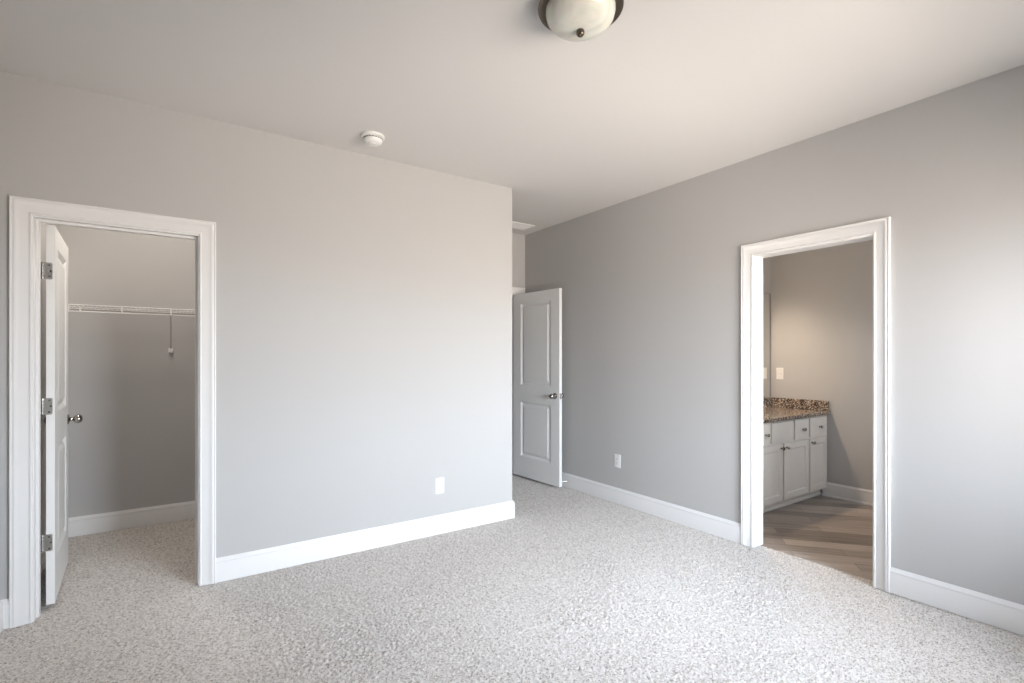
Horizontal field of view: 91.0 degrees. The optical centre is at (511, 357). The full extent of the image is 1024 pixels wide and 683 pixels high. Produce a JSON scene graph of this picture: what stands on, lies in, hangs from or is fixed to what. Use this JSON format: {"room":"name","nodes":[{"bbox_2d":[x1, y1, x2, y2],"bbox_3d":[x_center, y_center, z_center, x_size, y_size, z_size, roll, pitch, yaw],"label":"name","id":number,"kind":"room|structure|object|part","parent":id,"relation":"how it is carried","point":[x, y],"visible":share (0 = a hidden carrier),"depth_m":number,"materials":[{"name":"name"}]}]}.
{"room":"empty bedroom","nodes":[
{"label":"empty bedroom","id":0,"kind":"room"},
{"bbox_2d":[41,223,57,534],"bbox_3d":[-3.004,-0.038,3.110,0.115,2.743,1.374,0,0,-34],"label":"wall","id":1,"kind":"structure","parent":0,"point":[43,225],"depth_m":3.27,"materials":[{"name":"grey paint"}]},
{"bbox_2d":[58,225,194,517],"bbox_3d":[-2.219,-0.038,4.549,3.036,2.743,0.115,0,0,-34],"label":"wall","id":2,"kind":"structure","parent":0,"point":[133,445],"depth_m":3.95,"materials":[{"name":"grey paint"}]},
{"bbox_2d":[68,304,194,352],"bbox_3d":[-2.050,-0.210,4.402,2.898,0.340,0.318,0,0,-34],"label":"wire shelf","id":3,"kind":"object","parent":2,"relation":"attached to","point":[170,350],"visible":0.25,"depth_m":3.80,"materials":[{"name":"white metal"}]},
{"bbox_3d":[-1.962,-0.326,4.275,2.897,0.008,0.008,0,0,-34],"label":"hanging rail","id":4,"kind":"part","parent":3,"relation":"part of","materials":[{"name":"white plastic"}]},
{"bbox_3d":[-1.964,-0.372,4.278,2.897,0.007,0.007,0,0,-34],"label":"rail","id":5,"kind":"part","parent":3,"relation":"part of","materials":[{"name":"white plastic"}]},
{"bbox_3d":[-2.684,-0.205,3.962,0.010,0.273,0.303,0,0,-34],"label":"support arm","id":6,"kind":"part","parent":3,"relation":"part of","materials":[{"name":"grey plastic"}]},
{"bbox_2d":[0,71,511,599],"bbox_3d":[-1.337,-0.038,3.349,3.166,2.743,0.115,0,0,-34],"label":"wall","id":7,"kind":"structure","parent":0,"point":[364,302],"depth_m":3.30,"materials":[{"name":"grey paint"}]},
{"bbox_2d":[0,598,8,633],"bbox_3d":[-1.383,1.262,0.848,0.036,0.143,3.961,0,0,-34],"label":"baseboard","id":8,"kind":"structure","parent":7,"relation":"attached to","point":[4,604],"depth_m":2.47,"materials":[{"name":"white paint"}]},
{"bbox_2d":[9,195,215,628],"bbox_3d":[-2.155,0.266,2.788,0.881,2.134,0.157,0,0,-34],"label":"door frame","id":9,"kind":"structure","parent":7,"relation":"attached to","point":[26,215],"depth_m":2.58,"materials":[{"name":"white paint"}]},
{"bbox_2d":[41,224,82,604],"bbox_3d":[-2.666,0.302,2.958,0.186,2.018,0.718,0,0,-37],"label":"door","id":10,"kind":"structure","parent":9,"relation":"attached to","point":[54,270],"depth_m":2.78,"materials":[{"name":"white paint"}]},
{"bbox_3d":[-2.794,0.391,3.220,0.076,0.064,0.064,0,0,-37],"label":"knob","id":11,"kind":"part","parent":10,"relation":"part of","materials":[{"name":"silver metal"}]},
{"bbox_2d":[41,500,514,582],"bbox_3d":[-1.661,1.262,3.950,3.052,0.143,1.505,0,0,-34],"label":"baseboard","id":12,"kind":"structure","parent":7,"relation":"attached to","point":[235,566],"depth_m":3.66,"materials":[{"name":"white paint"}]},
{"bbox_2d":[435,477,443,493],"bbox_3d":[-0.546,0.970,3.815,0.072,0.119,0.008,0,0,-34],"label":"wall outlet","id":13,"kind":"object","parent":7,"relation":"attached to","point":[439,482],"visible":1,"depth_m":3.81,"materials":[{"name":"white plastic"}]},
{"bbox_2d":[0,0,1023,234],"bbox_3d":[0.324,-1.470,3.554,6.450,0.120,6.900,0,0,-34],"label":"ceiling","id":14,"kind":"structure","parent":0,"point":[671,92],"depth_m":2.49,"materials":[{"name":"white paint"}]},
{"bbox_2d":[361,131,384,146],"bbox_3d":[-0.884,-1.381,3.200,0.146,0.057,0.146,0,0,-34],"label":"smoke detector","id":15,"kind":"object","parent":14,"relation":"attached to","point":[371,138],"visible":1,"depth_m":3.16,"materials":[{"name":"white plastic"}]},
{"bbox_2d":[512,221,534,229],"bbox_3d":[0.038,-1.405,5.352,0.360,0.010,0.210,0,0,-34],"label":"ceiling vent","id":16,"kind":"object","parent":14,"relation":"in","point":[515,225],"visible":0.65,"depth_m":5.37,"materials":[{"name":"white plastic"}]},
{"bbox_2d":[538,0,623,41],"bbox_3d":[0.269,-1.337,1.983,0.335,0.147,0.335,0,0,-34],"label":"dome ceiling light","id":17,"kind":"object","parent":14,"relation":"attached to","point":[569,20],"visible":1,"depth_m":1.94,"materials":[{"name":"white glass"}]},
{"bbox_2d":[0,474,1023,682],"bbox_3d":[0.324,1.392,3.554,6.450,0.123,6.900,0,0,-34],"label":"floor","id":18,"kind":"structure","parent":0,"point":[574,587],"depth_m":2.63,"materials":[{"name":"carpet"}]},
{"bbox_2d":[763,415,826,512],"bbox_3d":[2.350,0.940,4.689,1.337,0.787,0.596,0,0,-34],"label":"vanity cabinet","id":19,"kind":"object","parent":18,"relation":"on","point":[795,450],"visible":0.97,"depth_m":4.48,"materials":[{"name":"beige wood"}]},
{"bbox_3d":[2.110,0.644,4.213,0.170,0.172,0.019,0,0,-34],"label":"drawer","id":20,"kind":"part","parent":19,"relation":"part of","materials":[{"name":"beige wood"}]},
{"bbox_3d":[2.144,0.995,4.237,0.485,0.493,0.019,0,0,-34],"label":"door","id":21,"kind":"part","parent":19,"relation":"part of","materials":[{"name":"beige wood"}]},
{"bbox_3d":[2.541,0.995,4.509,0.431,0.493,0.019,0,0,-34],"label":"door","id":22,"kind":"part","parent":19,"relation":"part of","materials":[{"name":"beige wood"}]},
{"bbox_2d":[763,397,829,423],"bbox_3d":[2.388,0.481,4.727,1.234,0.130,0.578,0,0,-34],"label":"countertop","id":23,"kind":"structure","parent":19,"relation":"on","point":[775,409],"depth_m":4.89,"materials":[{"name":"brown stone"}]},
{"bbox_3d":[2.619,0.644,4.562,0.244,0.172,0.019,0,0,-34],"label":"drawer","id":24,"kind":"part","parent":19,"relation":"part of","materials":[{"name":"beige wood"}]},
{"bbox_3d":[2.880,0.644,4.740,0.324,0.172,0.019,0,0,-34],"label":"drawer","id":25,"kind":"part","parent":19,"relation":"part of","materials":[{"name":"beige wood"}]},
{"bbox_3d":[2.879,0.995,4.740,0.324,0.493,0.019,0,0,-34],"label":"door","id":26,"kind":"part","parent":19,"relation":"part of","materials":[{"name":"beige wood"}]},
{"bbox_2d":[512,233,524,287],"bbox_3d":[-0.353,-0.038,5.521,1.142,2.743,0.115,0,0,-34],"label":"wall","id":27,"kind":"structure","parent":0,"point":[518,241],"depth_m":5.75,"materials":[{"name":"grey paint"}]},
{"bbox_2d":[512,287,524,474],"bbox_3d":[-0.292,0.266,5.563,0.971,2.134,0.157,0,0,-34],"label":"door frame","id":28,"kind":"structure","parent":27,"relation":"attached to","point":[515,290],"depth_m":5.77,"materials":[{"name":"white paint"}]},
{"bbox_3d":[-0.292,0.266,5.563,0.971,2.134,0.157,0,0,-34],"label":"casing","id":29,"kind":"part","parent":28,"relation":"part of","materials":[{"name":"white paint"}]},
{"bbox_2d":[513,288,563,486],"bbox_3d":[0.263,0.302,5.404,0.186,2.018,0.775,0,0,-38],"label":"door","id":30,"kind":"structure","parent":28,"relation":"attached to","point":[538,395],"depth_m":5.36,"materials":[{"name":"white paint"}]},
{"bbox_3d":[0.411,0.391,5.120,0.076,0.064,0.064,0,0,-38],"label":"knob","id":31,"kind":"part","parent":30,"relation":"part of","materials":[{"name":"silver metal"}]},
{"bbox_2d":[763,257,770,397],"bbox_3d":[1.982,-0.038,4.870,1.747,2.743,0.115,0,0,-34],"label":"wall","id":32,"kind":"structure","parent":0,"point":[766,261],"depth_m":5.29,"materials":[{"name":"grey paint"}]},
{"bbox_2d":[763,293,769,397],"bbox_3d":[2.232,-0.130,4.967,1.176,1.085,0.007,0,0,-34],"label":"wall mirror","id":33,"kind":"object","parent":32,"relation":"attached to","point":[766,297],"visible":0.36,"depth_m":5.25,"materials":[{"name":"grey mirror"}]},
{"bbox_2d":[525,65,1023,604],"bbox_3d":[1.312,-0.038,4.200,0.115,2.743,6.750,0,0,-34],"label":"wall","id":34,"kind":"structure","parent":0,"point":[650,283],"depth_m":2.89,"materials":[{"name":"grey paint"}]},
{"bbox_2d":[614,454,619,467],"bbox_3d":[0.963,0.943,4.602,0.008,0.119,0.072,0,0,-34],"label":"wall outlet","id":35,"kind":"object","parent":34,"relation":"attached to","point":[616,456],"visible":1,"depth_m":4.60,"materials":[{"name":"white plastic"}]},
{"bbox_2d":[562,472,740,543],"bbox_3d":[0.894,1.262,4.697,0.016,0.143,2.654,0,0,-34],"label":"baseboard","id":36,"kind":"structure","parent":34,"relation":"attached to","point":[723,528],"depth_m":4.19,"materials":[{"name":"white paint"}]},
{"bbox_2d":[741,217,890,592],"bbox_3d":[1.950,0.266,3.268,0.157,2.134,0.897,0,0,-34],"label":"door frame","id":37,"kind":"structure","parent":34,"relation":"attached to","point":[877,230],"depth_m":3.18,"materials":[{"name":"white paint"}]},
{"bbox_2d":[890,567,1023,635],"bbox_3d":[2.615,1.262,2.182,0.016,0.143,1.647,0,0,-34],"label":"baseboard","id":38,"kind":"structure","parent":34,"relation":"attached to","point":[1003,614],"depth_m":2.61,"materials":[{"name":"white paint"}]},
{"bbox_2d":[771,240,872,494],"bbox_3d":[3.557,-0.038,4.217,0.115,2.743,2.972,0,0,-34],"label":"wall","id":39,"kind":"structure","parent":0,"point":[822,299],"depth_m":4.83,"materials":[{"name":"beige paint"}]},
{"bbox_2d":[776,368,782,378],"bbox_3d":[2.781,0.165,5.234,0.018,0.119,0.072,0,0,-34],"label":"light switch","id":40,"kind":"object","parent":39,"relation":"attached to","point":[779,371],"visible":1,"depth_m":5.24,"materials":[{"name":"white plastic"}]},
{"bbox_2d":[822,482,872,505],"bbox_3d":[3.642,1.266,3.966,0.029,0.133,2.230,0,0,-34],"label":"baseboard","id":41,"kind":"structure","parent":39,"relation":"attached to","point":[843,492],"depth_m":4.69,"materials":[{"name":"white paint"}]}
]}

